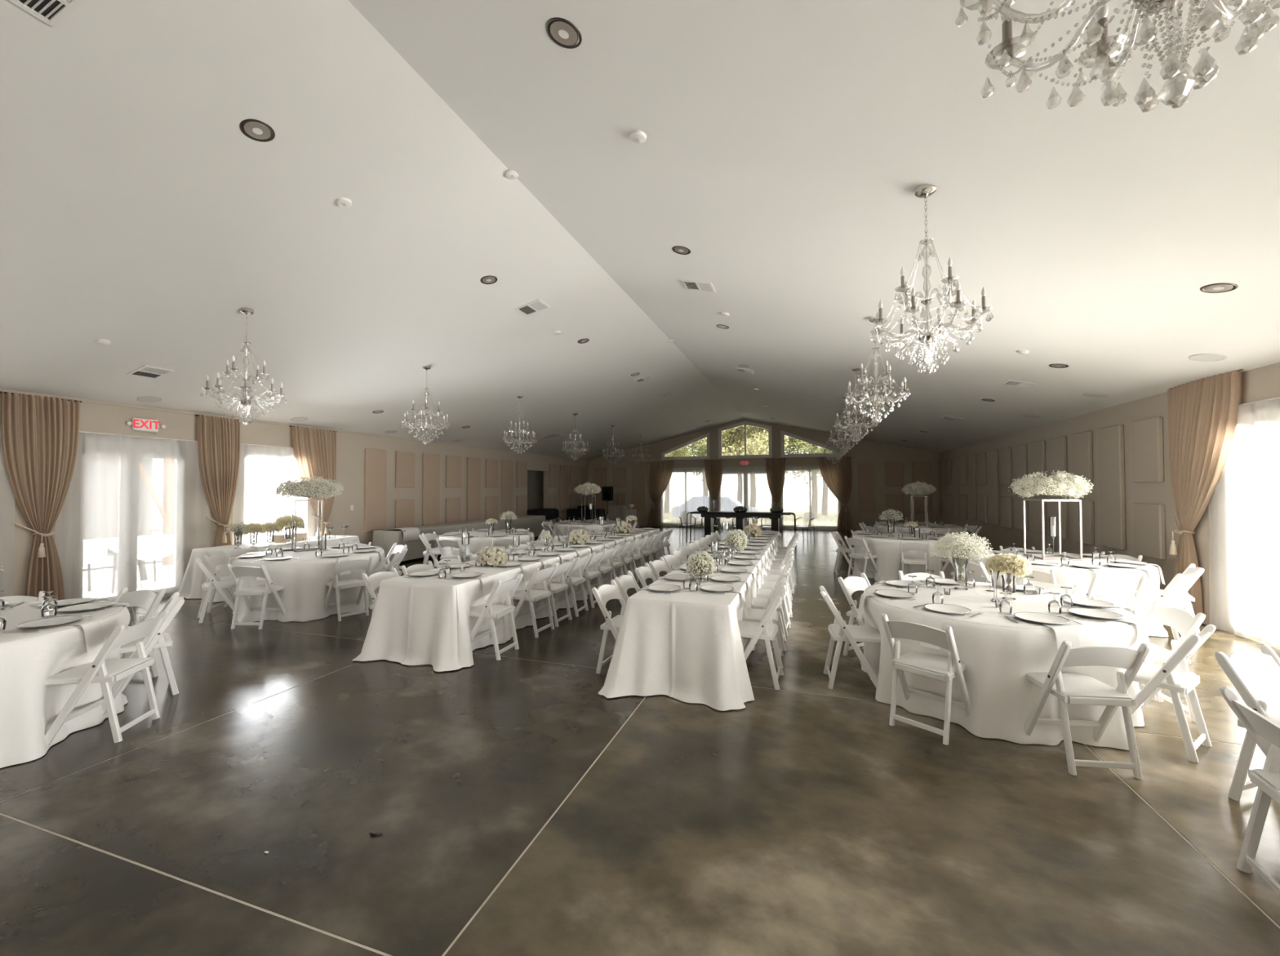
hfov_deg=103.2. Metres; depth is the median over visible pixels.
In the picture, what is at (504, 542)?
folding chair
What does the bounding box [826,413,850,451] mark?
crystal chandelier
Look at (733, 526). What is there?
armchair
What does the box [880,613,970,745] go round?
folding chair
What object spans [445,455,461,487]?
acoustic panel
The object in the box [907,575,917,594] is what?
water goblet
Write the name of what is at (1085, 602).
charger plate
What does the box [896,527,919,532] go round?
folding chair
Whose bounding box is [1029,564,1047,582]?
napkin
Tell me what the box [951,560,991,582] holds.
folding chair
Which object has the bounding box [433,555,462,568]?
folding chair
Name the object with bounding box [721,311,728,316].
smoke detector
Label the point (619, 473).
acoustic panel
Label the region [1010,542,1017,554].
water goblet
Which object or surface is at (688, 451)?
tree
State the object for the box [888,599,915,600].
fork
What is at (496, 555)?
flower arrangement
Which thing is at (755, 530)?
flower arrangement
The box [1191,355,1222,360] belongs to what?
grille
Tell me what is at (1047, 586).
folding chair
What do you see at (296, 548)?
charger plate
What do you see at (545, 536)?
flower vase
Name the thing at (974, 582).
water goblet
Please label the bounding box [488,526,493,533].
candle holder
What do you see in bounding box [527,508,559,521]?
bench
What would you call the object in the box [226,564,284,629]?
folding chair
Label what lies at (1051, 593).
water goblet
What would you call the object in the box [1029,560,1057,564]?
charger plate
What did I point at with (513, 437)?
ceiling hatch
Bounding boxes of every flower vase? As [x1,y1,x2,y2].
[226,521,248,548]
[241,522,266,546]
[262,521,282,545]
[274,514,304,544]
[282,524,305,539]
[485,518,497,530]
[499,510,516,533]
[540,533,551,546]
[625,515,636,529]
[878,508,903,536]
[904,520,918,536]
[928,531,994,590]
[985,552,1032,599]
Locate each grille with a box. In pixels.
[139,396,160,401]
[292,417,306,421]
[386,430,396,432]
[1024,415,1038,417]
[1084,393,1104,397]
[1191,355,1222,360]
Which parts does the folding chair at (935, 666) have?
leg, leg, panel, seat frame, seat, leg, leg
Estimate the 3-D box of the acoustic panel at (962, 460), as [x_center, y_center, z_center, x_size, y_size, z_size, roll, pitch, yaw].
[10.133,-0.234,15.909,0.065,0.900,0.610,-1,-1,18]
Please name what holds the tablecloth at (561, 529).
on the folding table
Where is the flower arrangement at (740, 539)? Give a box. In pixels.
[724,528,747,551]
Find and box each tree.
[665,426,761,456]
[665,446,685,457]
[679,445,700,456]
[693,425,788,455]
[755,427,831,453]
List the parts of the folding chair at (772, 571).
seat, leg, leg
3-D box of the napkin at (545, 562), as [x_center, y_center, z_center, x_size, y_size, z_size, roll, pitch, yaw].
[-1.322,1.168,6.517,0.322,0.223,0.135,-1,-1,18]
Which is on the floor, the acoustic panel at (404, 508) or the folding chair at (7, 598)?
the folding chair at (7, 598)
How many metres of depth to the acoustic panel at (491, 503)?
16.14 m
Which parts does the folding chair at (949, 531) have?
panel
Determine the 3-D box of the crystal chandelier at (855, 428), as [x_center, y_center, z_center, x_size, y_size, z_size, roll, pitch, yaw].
[3.859,-1.302,9.062,0.737,1.335,0.733,-1,-1,21]
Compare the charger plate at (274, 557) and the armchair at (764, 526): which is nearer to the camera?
the charger plate at (274, 557)
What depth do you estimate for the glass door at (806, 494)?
20.27 m
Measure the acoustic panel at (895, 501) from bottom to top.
0.760 m
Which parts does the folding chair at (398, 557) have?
seat, leg, panel, leg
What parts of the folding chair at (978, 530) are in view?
leg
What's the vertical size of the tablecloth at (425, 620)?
0.754 m
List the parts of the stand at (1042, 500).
plate, frame, frame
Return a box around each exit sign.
[125,417,165,432]
[738,460,750,465]
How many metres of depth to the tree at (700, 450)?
30.05 m
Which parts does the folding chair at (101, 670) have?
leg, seat, seat frame, leg, leg, panel, leg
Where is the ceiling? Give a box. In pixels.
[0,0,1279,459]
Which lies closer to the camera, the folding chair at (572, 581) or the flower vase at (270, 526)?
the folding chair at (572, 581)
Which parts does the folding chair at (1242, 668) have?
seat frame, leg, leg, panel, leg, seat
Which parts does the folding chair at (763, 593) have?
seat, seat frame, leg, leg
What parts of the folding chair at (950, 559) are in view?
leg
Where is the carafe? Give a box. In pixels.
[315,527,321,537]
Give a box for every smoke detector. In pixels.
[95,338,110,345]
[336,197,351,208]
[505,168,518,179]
[553,330,560,334]
[630,129,646,143]
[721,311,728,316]
[1017,350,1029,354]
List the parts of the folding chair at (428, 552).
leg, leg, seat frame, seat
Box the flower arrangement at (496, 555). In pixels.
[476,546,508,566]
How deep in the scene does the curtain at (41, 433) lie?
6.64 m
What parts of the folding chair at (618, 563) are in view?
leg, seat, seat frame, leg, leg, leg, panel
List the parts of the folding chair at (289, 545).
panel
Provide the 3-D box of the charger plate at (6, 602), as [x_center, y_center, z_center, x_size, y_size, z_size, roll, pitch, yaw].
[-5.188,1.011,3.987,0.304,0.015,0.304,-1,-1,18]
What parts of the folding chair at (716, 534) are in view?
panel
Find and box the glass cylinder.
[712,499,715,511]
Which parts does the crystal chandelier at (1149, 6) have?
bulb, bulb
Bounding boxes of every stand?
[291,499,323,551]
[581,495,595,523]
[911,496,928,525]
[1022,498,1082,560]
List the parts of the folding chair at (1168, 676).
seat, leg, seat frame, leg, leg, leg, panel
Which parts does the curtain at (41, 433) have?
rod, drape panel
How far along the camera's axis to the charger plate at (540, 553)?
7.05 m
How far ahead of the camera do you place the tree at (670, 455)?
30.69 m
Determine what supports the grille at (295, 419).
attached to the ceiling speaker at (296, 419)
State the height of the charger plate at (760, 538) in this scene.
0.015 m
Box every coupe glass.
[325,525,335,537]
[339,524,348,537]
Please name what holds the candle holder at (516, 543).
on the tablecloth at (425, 620)
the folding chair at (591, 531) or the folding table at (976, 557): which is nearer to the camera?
the folding table at (976, 557)
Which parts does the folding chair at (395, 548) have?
leg, leg, panel, leg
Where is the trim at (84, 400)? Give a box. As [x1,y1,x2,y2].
[0,388,588,461]
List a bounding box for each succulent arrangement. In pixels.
[697,506,708,511]
[733,506,746,511]
[769,506,782,512]
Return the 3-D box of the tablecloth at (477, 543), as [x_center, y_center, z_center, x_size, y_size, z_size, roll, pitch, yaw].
[-3.136,1.519,10.351,1.911,0.758,1.874,-1,-1,18]
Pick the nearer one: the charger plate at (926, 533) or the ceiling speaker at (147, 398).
the ceiling speaker at (147, 398)
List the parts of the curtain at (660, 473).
drape panel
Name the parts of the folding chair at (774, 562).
seat, leg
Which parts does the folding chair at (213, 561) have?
leg, panel, seat, leg, leg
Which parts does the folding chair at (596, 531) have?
panel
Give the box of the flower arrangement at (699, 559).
[685,550,715,579]
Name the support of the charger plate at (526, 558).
on the tablecloth at (425, 620)
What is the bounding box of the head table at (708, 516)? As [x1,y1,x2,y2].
[686,511,795,542]
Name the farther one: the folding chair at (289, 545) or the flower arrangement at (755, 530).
the flower arrangement at (755, 530)
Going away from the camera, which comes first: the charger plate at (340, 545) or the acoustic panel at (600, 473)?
the charger plate at (340, 545)
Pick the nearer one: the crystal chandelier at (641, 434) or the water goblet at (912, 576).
the water goblet at (912, 576)
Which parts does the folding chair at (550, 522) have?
panel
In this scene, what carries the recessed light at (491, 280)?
in the ceiling
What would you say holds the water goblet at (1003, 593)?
on the tablecloth at (997, 660)
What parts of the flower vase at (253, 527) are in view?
vase glass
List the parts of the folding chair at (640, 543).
leg, seat, seat frame, leg, leg, leg, panel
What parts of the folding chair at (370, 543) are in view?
panel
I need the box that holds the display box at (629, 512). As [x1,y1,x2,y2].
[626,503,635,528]
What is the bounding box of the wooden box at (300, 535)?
[271,532,307,542]
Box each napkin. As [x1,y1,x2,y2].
[51,620,104,657]
[91,598,109,600]
[101,602,136,624]
[256,560,278,580]
[333,555,350,575]
[371,551,386,567]
[453,537,462,550]
[466,575,491,600]
[494,536,504,547]
[511,564,530,586]
[533,559,549,578]
[551,555,566,573]
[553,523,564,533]
[571,550,582,559]
[583,546,596,561]
[599,542,608,557]
[637,586,650,591]
[726,588,747,617]
[735,579,753,604]
[742,570,759,594]
[748,563,763,583]
[750,557,766,577]
[752,552,769,570]
[760,545,774,559]
[762,548,772,564]
[857,592,887,622]
[862,536,871,549]
[874,580,886,584]
[906,538,916,553]
[920,610,951,649]
[939,527,949,533]
[981,559,989,577]
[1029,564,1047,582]
[1037,622,1083,666]
[1085,567,1111,591]
[1108,617,1152,658]
[1111,604,1133,613]
[1128,567,1159,591]
[1142,563,1165,585]
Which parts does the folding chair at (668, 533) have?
leg, leg, panel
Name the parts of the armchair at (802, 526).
seat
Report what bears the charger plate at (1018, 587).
on the tablecloth at (997, 660)
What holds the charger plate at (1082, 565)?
on the tablecloth at (1071, 577)
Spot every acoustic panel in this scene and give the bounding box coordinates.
[364,448,386,533]
[395,450,414,487]
[395,498,414,528]
[422,453,439,525]
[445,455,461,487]
[445,497,461,523]
[466,457,480,520]
[484,458,497,487]
[484,496,497,519]
[501,460,513,516]
[516,461,527,487]
[516,495,527,515]
[548,464,557,487]
[548,494,557,509]
[560,465,567,512]
[569,466,577,487]
[569,493,577,508]
[578,466,586,505]
[594,466,606,510]
[613,466,626,487]
[613,493,626,505]
[884,462,903,486]
[885,493,903,514]
[911,462,931,514]
[944,458,951,484]
[951,457,959,516]
[959,455,967,484]
[960,494,968,519]
[967,453,977,520]
[977,451,986,484]
[977,495,987,523]
[987,448,999,524]
[1000,446,1012,484]
[1000,496,1013,528]
[1013,443,1028,530]
[1030,440,1045,478]
[1031,497,1047,535]
[1048,435,1068,538]
[1071,431,1093,483]
[1072,500,1094,545]
[1097,424,1126,550]
[1131,416,1164,482]
[1133,502,1165,559]
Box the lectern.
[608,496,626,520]
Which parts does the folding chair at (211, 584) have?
leg, leg, leg, seat frame, seat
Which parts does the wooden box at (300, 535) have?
lid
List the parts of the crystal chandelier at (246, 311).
chain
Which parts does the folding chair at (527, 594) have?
leg, seat, seat frame, leg, leg, panel, leg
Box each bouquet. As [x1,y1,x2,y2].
[272,475,344,499]
[574,481,601,495]
[900,480,937,495]
[1008,469,1093,499]
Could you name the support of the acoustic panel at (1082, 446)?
attached to the wall at (1262, 383)
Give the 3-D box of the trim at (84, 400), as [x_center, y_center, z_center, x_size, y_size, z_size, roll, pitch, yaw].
[-6.491,-1.020,11.048,0.020,0.045,26.000,-1,-1,18]
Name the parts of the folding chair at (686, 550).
leg, panel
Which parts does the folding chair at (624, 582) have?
leg, panel, leg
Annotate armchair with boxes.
[679,515,695,538]
[701,516,718,533]
[732,517,749,531]
[760,518,771,528]
[795,516,815,539]
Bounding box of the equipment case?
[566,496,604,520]
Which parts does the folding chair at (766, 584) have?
seat, seat frame, leg, leg, leg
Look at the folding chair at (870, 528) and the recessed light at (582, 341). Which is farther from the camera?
the folding chair at (870, 528)
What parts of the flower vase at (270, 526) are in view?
vase glass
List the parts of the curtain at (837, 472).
drape panel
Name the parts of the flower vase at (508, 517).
vase glass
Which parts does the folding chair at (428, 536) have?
leg, panel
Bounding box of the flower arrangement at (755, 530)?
[742,523,761,537]
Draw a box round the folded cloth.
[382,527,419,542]
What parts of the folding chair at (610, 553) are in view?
seat, seat frame, leg, panel, leg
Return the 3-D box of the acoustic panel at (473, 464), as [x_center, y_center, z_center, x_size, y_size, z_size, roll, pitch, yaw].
[-5.023,0.353,15.331,0.065,1.940,0.610,-1,-1,18]
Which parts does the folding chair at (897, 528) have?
panel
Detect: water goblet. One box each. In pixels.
[0,590,4,609]
[0,607,6,629]
[40,595,57,617]
[41,590,57,610]
[265,544,272,555]
[275,546,283,556]
[303,539,310,548]
[315,545,322,556]
[342,542,349,553]
[438,563,446,577]
[443,560,451,573]
[507,548,514,560]
[528,544,534,555]
[683,571,691,588]
[688,573,697,591]
[700,565,708,581]
[715,550,722,562]
[719,552,725,565]
[723,545,728,556]
[726,546,732,559]
[731,542,737,554]
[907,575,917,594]
[925,569,935,586]
[932,584,943,604]
[964,570,975,586]
[999,591,1012,614]
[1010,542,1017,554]
[1022,576,1035,594]
[1026,549,1034,560]
[1045,542,1053,554]
[1047,591,1062,613]
[1059,586,1073,607]
[1060,551,1069,564]
[1091,546,1100,558]
[1091,551,1100,564]
[1106,551,1115,563]
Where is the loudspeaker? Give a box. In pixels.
[601,486,613,519]
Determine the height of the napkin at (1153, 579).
0.223 m
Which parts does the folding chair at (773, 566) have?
seat, leg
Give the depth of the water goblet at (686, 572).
4.71 m
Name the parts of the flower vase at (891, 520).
vase glass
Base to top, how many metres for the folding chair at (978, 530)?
0.800 m
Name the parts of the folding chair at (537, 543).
panel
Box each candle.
[319,540,324,549]
[462,537,467,544]
[514,540,518,546]
[915,532,919,537]
[994,573,1001,586]
[1050,524,1055,536]
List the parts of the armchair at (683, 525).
seat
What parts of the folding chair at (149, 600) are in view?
leg, panel, leg, leg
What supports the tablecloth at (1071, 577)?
on the folding table at (976, 557)
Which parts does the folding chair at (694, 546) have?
panel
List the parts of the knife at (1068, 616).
handle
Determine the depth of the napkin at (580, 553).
7.45 m
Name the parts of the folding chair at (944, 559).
leg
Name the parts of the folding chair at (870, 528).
panel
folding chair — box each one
[0,591,44,602]
[44,609,168,746]
[114,587,165,677]
[120,591,184,694]
[195,557,235,622]
[203,551,235,613]
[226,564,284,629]
[257,544,290,551]
[324,555,373,621]
[343,542,371,546]
[362,567,399,619]
[368,547,408,604]
[385,542,407,576]
[401,560,434,574]
[418,533,440,564]
[422,531,439,568]
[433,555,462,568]
[435,537,468,562]
[469,552,476,559]
[469,573,523,660]
[491,537,517,551]
[501,545,513,551]
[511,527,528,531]
[512,542,531,551]
[512,563,557,637]
[529,538,546,546]
[533,558,574,626]
[537,528,550,540]
[541,523,561,538]
[542,520,553,539]
[545,536,559,543]
[551,552,591,617]
[558,535,567,540]
[566,524,585,534]
[571,548,606,608]
[586,528,593,534]
[586,545,617,588]
[591,527,602,533]
[591,579,626,673]
[600,542,628,581]
[612,538,637,577]
[614,570,639,603]
[622,536,647,582]
[630,533,655,570]
[634,562,656,586]
[642,531,662,563]
[647,529,667,560]
[648,556,670,578]
[653,528,673,557]
[662,551,680,572]
[672,547,686,565]
[680,543,693,558]
[687,540,702,553]
[695,537,707,551]
[702,535,713,548]
[706,533,716,545]
[711,530,722,541]
[737,586,786,689]
[742,577,786,668]
[751,568,789,650]
[755,562,792,635]
[760,556,794,623]
[763,551,794,613]
[765,546,794,604]
[770,543,795,597]
[771,540,796,591]
[773,537,798,585]
[775,535,798,580]
[777,530,798,567]
[777,533,798,573]
[819,586,880,688]
[831,531,854,572]
[837,573,871,656]
[844,535,878,577]
[850,528,868,535]
[858,521,866,531]
[863,524,877,531]
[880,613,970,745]
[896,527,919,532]
[897,540,930,579]
[898,570,944,580]
[941,540,977,579]
[946,528,966,535]
[947,548,968,579]
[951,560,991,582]
[963,524,977,539]
[972,525,982,539]
[978,537,988,546]
[999,546,1035,551]
[1006,569,1056,584]
[1021,577,1079,595]
[1024,640,1150,779]
[1080,572,1146,617]
[1100,551,1142,561]
[1121,624,1215,762]
[1137,570,1200,641]
[1139,600,1205,722]
[1159,563,1204,635]
[1213,644,1279,800]
[1219,685,1279,895]
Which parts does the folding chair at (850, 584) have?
leg, leg, seat frame, panel, leg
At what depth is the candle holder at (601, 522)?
9.27 m
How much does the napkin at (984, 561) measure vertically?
0.223 m
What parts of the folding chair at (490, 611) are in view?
leg, seat, seat frame, leg, leg, panel, leg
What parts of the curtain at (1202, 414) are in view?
drape panel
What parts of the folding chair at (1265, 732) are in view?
leg, panel, leg, seat frame, seat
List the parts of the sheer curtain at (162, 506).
sheer rod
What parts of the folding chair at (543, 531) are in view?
panel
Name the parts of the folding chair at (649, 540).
leg, seat, seat frame, leg, leg, leg, panel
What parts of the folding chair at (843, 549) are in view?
leg, panel, leg, leg, seat frame, seat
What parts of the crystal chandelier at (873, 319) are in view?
chain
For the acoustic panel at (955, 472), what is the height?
1.940 m
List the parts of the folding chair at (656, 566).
leg, panel, leg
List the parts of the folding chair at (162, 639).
seat, seat frame, leg, leg, panel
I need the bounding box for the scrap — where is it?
[368,831,382,835]
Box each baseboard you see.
[635,523,866,530]
[986,544,1231,632]
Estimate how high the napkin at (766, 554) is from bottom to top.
0.223 m
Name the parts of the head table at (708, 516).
leg, leg, leg, leg, leg, leg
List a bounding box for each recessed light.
[239,119,275,142]
[372,409,383,413]
[480,275,497,284]
[545,17,582,48]
[577,338,589,343]
[671,245,690,254]
[716,324,728,328]
[981,398,995,401]
[1048,363,1068,368]
[1200,282,1238,293]
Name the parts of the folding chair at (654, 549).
seat, leg, leg, panel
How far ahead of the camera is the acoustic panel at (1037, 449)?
10.61 m
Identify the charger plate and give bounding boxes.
[0,601,10,605]
[17,615,84,627]
[36,597,93,606]
[57,601,114,611]
[238,554,266,557]
[245,551,271,554]
[264,556,292,559]
[279,546,302,550]
[322,553,347,556]
[328,544,351,547]
[351,549,375,552]
[352,546,374,548]
[408,570,438,576]
[442,533,457,535]
[444,563,471,568]
[451,572,481,577]
[457,534,473,537]
[488,534,505,536]
[496,561,521,566]
[506,551,526,554]
[512,532,527,533]
[517,556,541,560]
[525,546,546,550]
[537,552,559,555]
[545,542,562,546]
[555,547,575,551]
[570,544,589,546]
[585,541,602,543]
[596,537,613,540]
[607,535,623,537]
[617,533,632,535]
[647,584,680,591]
[664,573,693,580]
[679,565,686,569]
[700,584,733,591]
[704,554,721,557]
[706,549,727,552]
[710,575,741,581]
[718,545,728,548]
[720,567,747,572]
[727,560,752,564]
[733,555,756,559]
[738,550,760,554]
[743,546,764,549]
[746,542,766,545]
[751,539,768,542]
[754,537,771,539]
[757,534,773,536]
[761,530,775,532]
[761,532,774,534]
[857,532,873,534]
[867,535,884,537]
[874,589,914,597]
[884,579,920,586]
[901,537,919,539]
[924,603,971,613]
[925,533,943,534]
[927,577,961,584]
[982,550,1007,553]
[1004,583,1044,591]
[1013,612,1069,623]
[1019,549,1045,552]
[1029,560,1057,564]
[1062,597,1113,606]
[1066,608,1123,618]
[1071,563,1106,568]
[1079,553,1108,557]
[1106,563,1142,567]
[1112,560,1147,564]
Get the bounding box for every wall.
[0,393,588,595]
[588,418,941,529]
[939,362,1279,633]
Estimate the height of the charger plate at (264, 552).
0.015 m
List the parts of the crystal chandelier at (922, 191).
bulb, bulb, bulb, bulb, bulb, bulb, chain, bulb, bulb, bulb, bulb, bulb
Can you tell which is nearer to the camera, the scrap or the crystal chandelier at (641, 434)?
the scrap
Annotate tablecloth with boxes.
[0,600,130,768]
[177,534,359,602]
[231,546,385,622]
[352,528,662,671]
[372,515,545,561]
[438,530,533,562]
[553,520,615,541]
[598,531,782,711]
[852,531,962,581]
[860,579,1144,750]
[875,523,963,533]
[967,551,1168,636]
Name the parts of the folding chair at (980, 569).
leg, panel, leg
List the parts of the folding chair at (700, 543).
panel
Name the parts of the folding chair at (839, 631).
panel, leg, leg, leg, seat frame, seat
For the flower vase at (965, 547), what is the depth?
4.58 m
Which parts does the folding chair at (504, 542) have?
panel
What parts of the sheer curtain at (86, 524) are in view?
sheer rod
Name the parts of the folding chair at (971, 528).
panel, leg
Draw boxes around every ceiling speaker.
[137,395,163,402]
[290,417,307,421]
[384,429,397,433]
[453,439,463,442]
[1022,414,1040,417]
[1082,392,1107,397]
[1188,353,1226,361]
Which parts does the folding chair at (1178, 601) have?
leg, seat, seat frame, leg, leg, leg, panel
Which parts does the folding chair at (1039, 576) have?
leg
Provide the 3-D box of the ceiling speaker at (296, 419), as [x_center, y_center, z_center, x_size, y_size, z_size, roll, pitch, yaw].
[-6.581,-1.133,9.804,0.276,0.069,0.282,-1,-1,25]
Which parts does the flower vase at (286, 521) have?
vase glass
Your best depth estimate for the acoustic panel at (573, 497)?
21.72 m
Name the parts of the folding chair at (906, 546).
leg, leg, seat, seat frame, panel, leg, leg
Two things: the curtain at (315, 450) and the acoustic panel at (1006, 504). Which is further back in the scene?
the acoustic panel at (1006, 504)
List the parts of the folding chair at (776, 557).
seat, leg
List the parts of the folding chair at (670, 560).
leg, panel, leg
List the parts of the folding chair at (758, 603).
seat, seat frame, leg, leg, leg, panel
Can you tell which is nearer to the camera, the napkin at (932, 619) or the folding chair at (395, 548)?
the napkin at (932, 619)
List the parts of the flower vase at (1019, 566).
vase glass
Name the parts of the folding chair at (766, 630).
seat, seat frame, leg, leg, leg, leg, panel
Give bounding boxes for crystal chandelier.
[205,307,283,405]
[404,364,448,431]
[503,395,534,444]
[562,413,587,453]
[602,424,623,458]
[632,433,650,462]
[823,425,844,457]
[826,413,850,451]
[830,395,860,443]
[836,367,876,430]
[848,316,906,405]
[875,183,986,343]
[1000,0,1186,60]
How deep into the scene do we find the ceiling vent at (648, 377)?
12.06 m
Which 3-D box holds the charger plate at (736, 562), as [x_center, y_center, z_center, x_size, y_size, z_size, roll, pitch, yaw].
[1.211,1.031,6.147,0.304,0.015,0.304,-1,-1,18]
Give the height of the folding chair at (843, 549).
0.800 m
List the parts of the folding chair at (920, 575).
leg, panel, leg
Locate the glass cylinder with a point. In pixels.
(713, 500)
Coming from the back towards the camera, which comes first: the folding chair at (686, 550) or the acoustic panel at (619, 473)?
the acoustic panel at (619, 473)
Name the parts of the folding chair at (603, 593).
leg, leg, panel, seat frame, seat, leg, leg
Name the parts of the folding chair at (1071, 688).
leg, leg, seat, seat frame, panel, leg, leg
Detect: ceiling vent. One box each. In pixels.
[8,0,86,28]
[125,364,174,379]
[515,298,550,315]
[633,374,653,382]
[680,279,715,292]
[735,367,755,373]
[941,415,964,420]
[1000,379,1038,387]
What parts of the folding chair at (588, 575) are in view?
leg, seat, seat frame, leg, leg, panel, leg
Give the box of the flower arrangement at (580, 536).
[567,528,590,544]
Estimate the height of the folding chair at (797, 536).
0.800 m
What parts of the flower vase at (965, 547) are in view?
vase glass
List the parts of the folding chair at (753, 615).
seat, seat frame, leg, leg, leg, leg, panel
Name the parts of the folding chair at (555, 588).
leg, seat, seat frame, leg, leg, panel, leg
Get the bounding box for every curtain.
[0,391,81,600]
[0,425,14,596]
[54,431,121,601]
[115,435,210,597]
[195,414,241,546]
[232,443,315,544]
[288,425,337,535]
[647,460,674,525]
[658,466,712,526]
[704,459,723,527]
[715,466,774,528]
[765,457,786,524]
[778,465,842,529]
[818,457,852,529]
[1166,368,1244,615]
[1208,396,1279,648]
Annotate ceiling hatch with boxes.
[503,432,532,439]
[537,432,564,439]
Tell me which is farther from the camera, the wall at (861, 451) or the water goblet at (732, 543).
the wall at (861, 451)
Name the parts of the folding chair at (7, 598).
panel, leg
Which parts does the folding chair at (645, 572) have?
leg, panel, leg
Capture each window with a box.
[661,432,710,460]
[718,421,772,458]
[780,430,835,457]
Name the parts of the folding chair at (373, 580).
leg, panel, leg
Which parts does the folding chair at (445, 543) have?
leg, panel, seat, seat frame, leg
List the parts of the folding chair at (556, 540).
panel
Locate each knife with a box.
[5,630,39,631]
[66,608,106,615]
[1003,615,1018,623]
[1067,616,1106,622]
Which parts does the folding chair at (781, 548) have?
seat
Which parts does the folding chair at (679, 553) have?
leg, panel, leg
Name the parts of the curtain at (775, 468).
drape panel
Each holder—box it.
[317,533,326,549]
[462,533,469,564]
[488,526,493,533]
[513,535,519,555]
[599,516,604,538]
[615,517,621,535]
[711,541,718,558]
[721,522,728,547]
[752,516,757,524]
[913,528,919,537]
[943,587,951,595]
[985,573,995,591]
[991,573,1005,586]
[995,600,1002,607]
[1034,587,1040,594]
[1048,516,1057,551]
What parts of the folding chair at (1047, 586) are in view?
leg, panel, leg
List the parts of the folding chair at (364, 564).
leg, leg, seat, seat frame, panel, leg, leg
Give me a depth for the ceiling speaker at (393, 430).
11.94 m
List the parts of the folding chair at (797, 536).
seat, leg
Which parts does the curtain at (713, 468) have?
drape panel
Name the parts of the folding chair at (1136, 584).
leg, leg, seat, panel, seat frame, leg, leg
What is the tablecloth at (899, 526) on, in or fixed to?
on the folding table
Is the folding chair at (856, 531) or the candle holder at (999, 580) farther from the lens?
the folding chair at (856, 531)
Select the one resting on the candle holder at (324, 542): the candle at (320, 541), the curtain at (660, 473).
the candle at (320, 541)
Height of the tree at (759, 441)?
9.155 m
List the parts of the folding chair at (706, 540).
leg, panel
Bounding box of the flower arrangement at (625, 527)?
[614,521,632,533]
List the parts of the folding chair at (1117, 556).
panel, leg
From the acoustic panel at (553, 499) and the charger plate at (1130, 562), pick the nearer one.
the charger plate at (1130, 562)
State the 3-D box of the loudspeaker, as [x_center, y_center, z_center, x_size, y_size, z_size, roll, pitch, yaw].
[-1.344,1.228,21.353,0.696,1.746,0.683,-1,-1,18]
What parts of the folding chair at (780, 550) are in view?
seat, leg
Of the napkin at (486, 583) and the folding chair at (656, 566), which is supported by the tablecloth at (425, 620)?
the napkin at (486, 583)
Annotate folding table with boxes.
[0,600,124,643]
[233,547,382,562]
[865,582,1136,631]
[976,557,1155,571]
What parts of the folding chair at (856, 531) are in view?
panel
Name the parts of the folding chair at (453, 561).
leg, panel, leg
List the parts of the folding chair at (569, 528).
panel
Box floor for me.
[0,525,1279,955]
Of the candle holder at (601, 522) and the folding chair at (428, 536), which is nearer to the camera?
the candle holder at (601, 522)
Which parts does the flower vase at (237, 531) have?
vase glass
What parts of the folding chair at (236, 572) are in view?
leg, leg, panel, seat frame, seat, leg, leg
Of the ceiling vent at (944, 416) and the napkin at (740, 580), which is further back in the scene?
the ceiling vent at (944, 416)
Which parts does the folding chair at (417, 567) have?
leg, panel, leg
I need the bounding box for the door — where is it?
[527,469,548,521]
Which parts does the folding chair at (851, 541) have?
leg, leg, panel, seat, seat frame, leg, leg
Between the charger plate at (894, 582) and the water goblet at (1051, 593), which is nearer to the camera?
the water goblet at (1051, 593)
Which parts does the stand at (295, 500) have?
frame, frame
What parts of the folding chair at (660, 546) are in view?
leg, leg, leg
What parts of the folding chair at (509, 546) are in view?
panel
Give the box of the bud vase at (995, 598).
[990,569,999,602]
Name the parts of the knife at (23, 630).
handle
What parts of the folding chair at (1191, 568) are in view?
seat, seat frame, leg, leg, panel, leg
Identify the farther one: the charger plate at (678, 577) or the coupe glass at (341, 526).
the coupe glass at (341, 526)
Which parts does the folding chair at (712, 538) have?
panel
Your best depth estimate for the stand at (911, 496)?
12.19 m
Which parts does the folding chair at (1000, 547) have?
panel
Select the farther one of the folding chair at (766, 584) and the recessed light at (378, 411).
the recessed light at (378, 411)
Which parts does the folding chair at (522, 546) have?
panel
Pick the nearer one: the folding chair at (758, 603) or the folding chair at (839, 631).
the folding chair at (839, 631)
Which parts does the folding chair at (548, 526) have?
panel, leg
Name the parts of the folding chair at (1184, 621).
leg, leg, seat, seat frame, panel, leg, leg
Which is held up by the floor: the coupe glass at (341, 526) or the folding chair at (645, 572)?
the folding chair at (645, 572)
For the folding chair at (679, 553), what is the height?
0.800 m
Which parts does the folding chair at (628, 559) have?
leg, seat, seat frame, leg, leg, panel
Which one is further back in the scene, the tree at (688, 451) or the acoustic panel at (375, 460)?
the tree at (688, 451)
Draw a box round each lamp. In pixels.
[125,421,133,425]
[158,424,165,428]
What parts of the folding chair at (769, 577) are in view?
seat, seat frame, leg, leg, leg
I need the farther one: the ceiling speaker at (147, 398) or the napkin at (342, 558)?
the ceiling speaker at (147, 398)
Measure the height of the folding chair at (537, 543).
0.800 m
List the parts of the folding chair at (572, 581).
leg, seat, seat frame, leg, leg, panel, leg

